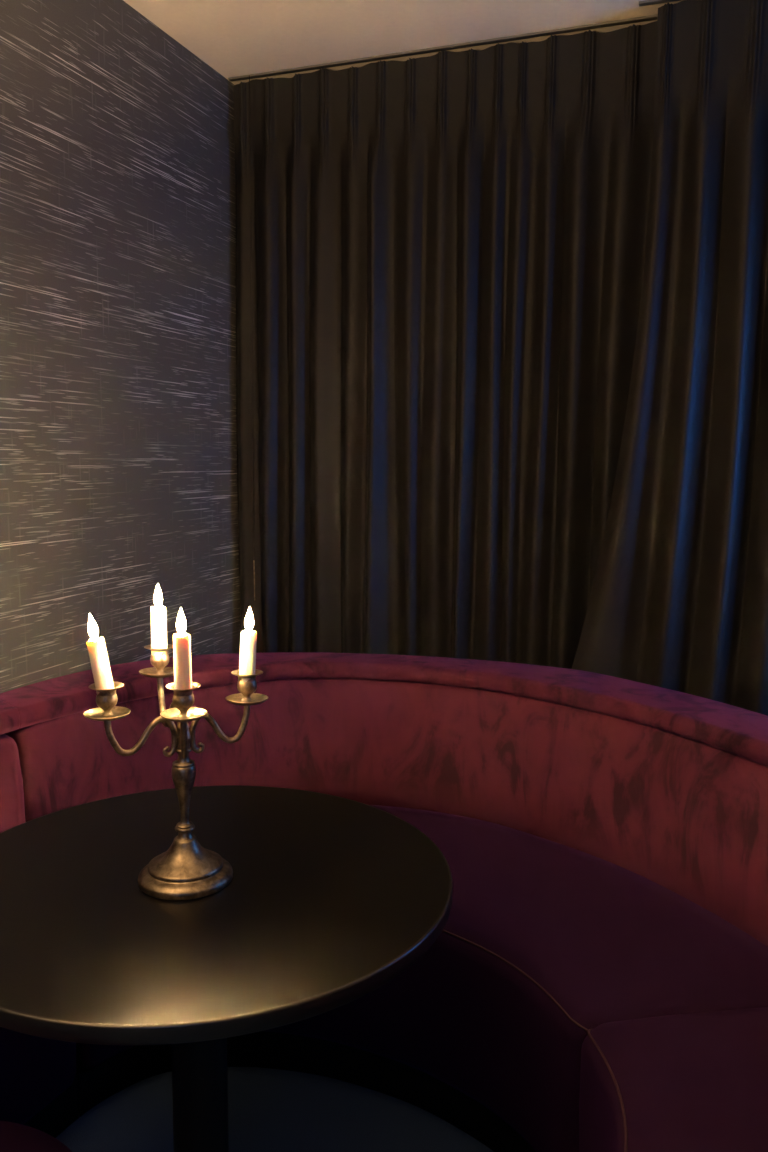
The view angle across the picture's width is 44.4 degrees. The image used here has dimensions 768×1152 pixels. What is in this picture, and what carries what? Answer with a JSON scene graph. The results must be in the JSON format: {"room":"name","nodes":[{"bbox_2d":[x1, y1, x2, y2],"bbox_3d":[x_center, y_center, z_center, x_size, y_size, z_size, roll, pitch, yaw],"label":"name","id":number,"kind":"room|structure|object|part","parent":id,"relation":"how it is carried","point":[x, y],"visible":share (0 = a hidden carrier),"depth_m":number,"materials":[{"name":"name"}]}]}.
{"room":"cocktail lounge","nodes":[
{"label":"cocktail lounge","id":0,"kind":"room"},
{"bbox_2d":[0,0,240,692],"bbox_3d":[-1.376,-0.070,1.159,0.100,2.670,5.030,3,8,20],"label":"wall","id":1,"kind":"structure","parent":0,"point":[118,431],"depth_m":2.62,"materials":[{"name":"grey paper"}]},
{"bbox_2d":[56,1067,493,1151],"bbox_3d":[-0.044,1.366,0.843,2.960,0.080,5.030,3,8,20],"label":"floor","id":2,"kind":"structure","parent":0,"point":[270,1110],"depth_m":2.03,"materials":[{"name":"grey carpet"}]},
{"bbox_2d":[0,1120,71,1151],"bbox_3d":[-0.596,1.042,1.189,0.471,0.468,0.471,3,8,20],"label":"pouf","id":3,"kind":"object","parent":2,"relation":"on","point":[14,1137],"visible":1,"depth_m":1.33,"materials":[{"name":"fabric"}]},
{"bbox_2d":[0,700,78,1137],"bbox_3d":[-0.945,0.782,1.682,0.420,0.856,1.159,3,8,20],"label":"banquette section","id":4,"kind":"object","parent":2,"relation":"on","point":[39,1090],"visible":0.32,"depth_m":1.92,"materials":[{"name":"fabric"}]},
{"bbox_3d":[-1.062,0.376,1.676,0.163,0.050,1.159,3,8,20],"label":"rail","id":5,"kind":"part","parent":4,"relation":"part of","materials":[{"name":"fabric"}]},
{"bbox_3d":[-1.036,0.606,1.696,0.188,0.402,1.130,3,8,20],"label":"backrest","id":6,"kind":"part","parent":4,"relation":"part of","materials":[{"name":"fabric"}]},
{"bbox_3d":[-0.879,0.926,1.689,0.288,0.361,0.979,3,8,20],"label":"seat","id":7,"kind":"part","parent":4,"relation":"part of","materials":[{"name":"fabric"}]},
{"bbox_2d":[0,786,452,1151],"bbox_3d":[-0.312,0.857,1.595,0.843,0.740,0.843,3,8,20],"label":"round table","id":8,"kind":"object","parent":2,"relation":"on","point":[328,900],"visible":0.98,"depth_m":1.42,"materials":[{"name":"black wood"}]},
{"bbox_2d":[83,644,268,899],"bbox_3d":[-0.317,0.312,1.506,0.242,0.363,0.243,2,7,13],"label":"candelabra","id":9,"kind":"object","parent":8,"relation":"on","point":[187,870],"visible":0.99,"depth_m":1.49,"materials":[{"name":"brown metal"}]},
{"bbox_2d":[87,615,113,693],"bbox_3d":[-0.426,0.120,1.417,0.040,0.129,0.026,0,7,-1],"label":"candle","id":10,"kind":"object","parent":9,"relation":"on","point":[97,651],"visible":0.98,"depth_m":1.41,"materials":[{"name":"beige wax"}]},
{"bbox_2d":[89,681,123,716],"bbox_3d":[-0.420,0.188,1.425,0.051,0.047,0.051,3,8,20],"label":"candle cup","id":11,"kind":"object","parent":9,"relation":"on","point":[106,700],"depth_m":1.42,"materials":[{"name":"brown metal"}]},
{"bbox_3d":[-0.376,0.250,1.461,0.115,0.078,0.010,-4,8,-32],"label":"arm","id":12,"kind":"part","parent":9,"relation":"part of","materials":[{"name":"brown metal"}]},
{"bbox_2d":[150,585,166,655],"bbox_3d":[-0.379,0.074,1.581,0.026,0.124,0.026,3,8,20],"label":"candle","id":13,"kind":"object","parent":9,"relation":"on","point":[158,614],"visible":0.99,"depth_m":1.57,"materials":[{"name":"beige wax"}]},
{"bbox_2d":[144,644,172,673],"bbox_3d":[-0.379,0.141,1.591,0.051,0.048,0.051,3,8,20],"label":"candle cup","id":14,"kind":"object","parent":9,"relation":"on","point":[159,663],"depth_m":1.58,"materials":[{"name":"brown metal"}]},
{"bbox_3d":[-0.353,0.226,1.553,0.010,0.104,0.118,-4,8,-30],"label":"arm","id":15,"kind":"part","parent":9,"relation":"part of","materials":[{"name":"brown metal"}]},
{"bbox_2d":[173,609,191,688],"bbox_3d":[-0.298,0.113,1.391,0.026,0.134,0.026,2,8,20],"label":"candle","id":16,"kind":"object","parent":9,"relation":"on","point":[182,668],"visible":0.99,"depth_m":1.38,"materials":[{"name":"beige wax"}]},
{"bbox_2d":[166,682,200,716],"bbox_3d":[-0.298,0.185,1.400,0.051,0.047,0.051,3,8,20],"label":"candle cup","id":17,"kind":"object","parent":9,"relation":"on","point":[183,699],"depth_m":1.39,"materials":[{"name":"brown metal"}]},
{"bbox_3d":[-0.320,0.326,1.506,0.038,0.202,0.038,3,8,20],"label":"stem","id":18,"kind":"part","parent":9,"relation":"part of","materials":[{"name":"brown metal"}]},
{"bbox_3d":[-0.307,0.249,1.445,0.010,0.085,0.087,-1,7,-13],"label":"arm","id":19,"kind":"part","parent":9,"relation":"part of","materials":[{"name":"brown metal"}]},
{"bbox_3d":[-0.264,0.244,1.512,0.098,0.079,0.010,-2,7,-15],"label":"arm","id":20,"kind":"part","parent":9,"relation":"part of","materials":[{"name":"brown metal"}]},
{"bbox_2d":[231,669,262,701],"bbox_3d":[-0.220,0.177,1.516,0.051,0.048,0.051,3,8,20],"label":"candle cup","id":21,"kind":"object","parent":9,"relation":"on","point":[247,689],"depth_m":1.51,"materials":[{"name":"brown metal"}]},
{"bbox_2d":[239,607,256,681],"bbox_3d":[-0.218,0.110,1.506,0.030,0.124,0.026,1,7,7],"label":"candle","id":22,"kind":"object","parent":9,"relation":"on","point":[247,662],"visible":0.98,"depth_m":1.50,"materials":[{"name":"beige wax"}]},
{"bbox_2d":[0,652,767,1151],"bbox_3d":[0.125,0.720,2.246,2.037,0.856,1.032,3,8,20],"label":"banquette section","id":23,"kind":"object","parent":2,"relation":"on","point":[603,839],"visible":0.62,"depth_m":2.16,"materials":[{"name":"fabric"}]},
{"bbox_3d":[0.147,0.314,2.248,2.037,0.050,0.920,3,8,20],"label":"rail","id":24,"kind":"part","parent":23,"relation":"part of","materials":[{"name":"fabric"}]},
{"bbox_3d":[0.143,0.536,2.273,1.999,0.415,0.887,3,8,20],"label":"backrest","id":25,"kind":"part","parent":23,"relation":"part of","materials":[{"name":"fabric"}]},
{"bbox_3d":[0.095,0.870,2.195,1.741,0.361,0.884,3,8,20],"label":"seat","id":26,"kind":"part","parent":23,"relation":"part of","materials":[{"name":"fabric"}]},
{"bbox_2d":[579,1007,767,1151],"bbox_3d":[0.593,0.854,1.202,0.759,0.856,1.299,3,8,20],"label":"banquette section","id":27,"kind":"object","parent":2,"relation":"on","point":[690,1082],"visible":1,"depth_m":1.47,"materials":[{"name":"fabric"}]},
{"bbox_2d":[123,0,682,84],"bbox_3d":[-0.023,-1.363,0.502,2.960,0.080,5.030,3,8,20],"label":"ceiling","id":28,"kind":"structure","parent":0,"point":[235,38],"depth_m":2.73,"materials":[{"name":"beige paint"}]},
{"bbox_2d":[228,0,679,81],"bbox_3d":[0.756,-1.579,2.622,2.740,0.006,0.112,3,8,20],"label":"track","id":29,"kind":"object","parent":28,"relation":"attached to","point":[646,2],"visible":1,"depth_m":2.85,"materials":[{"name":"metal"}]},
{"bbox_2d":[249,75,254,599],"bbox_3d":[-0.446,-0.775,3.181,0.006,1.733,0.004,3,8,20],"label":"wand","id":30,"kind":"object","parent":29,"relation":"hanging from","point":[249,75],"visible":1,"depth_m":3.18,"materials":[{"name":"black fabric"}]},
{"bbox_2d":[234,21,656,668],"bbox_3d":[0.168,-0.302,3.025,1.480,2.632,0.070,3,8,20],"label":"curtain","id":31,"kind":"object","parent":29,"relation":"hanging from","point":[447,249],"visible":0.71,"depth_m":2.99,"materials":[{"name":"black fabric"}]},
{"bbox_2d":[572,0,767,715],"bbox_3d":[1.230,-0.231,2.524,1.550,2.632,0.090,3,8,20],"label":"curtain","id":32,"kind":"object","parent":29,"relation":"hanging from","point":[678,601],"visible":0.76,"depth_m":2.62,"materials":[{"name":"black fabric"}]}
]}

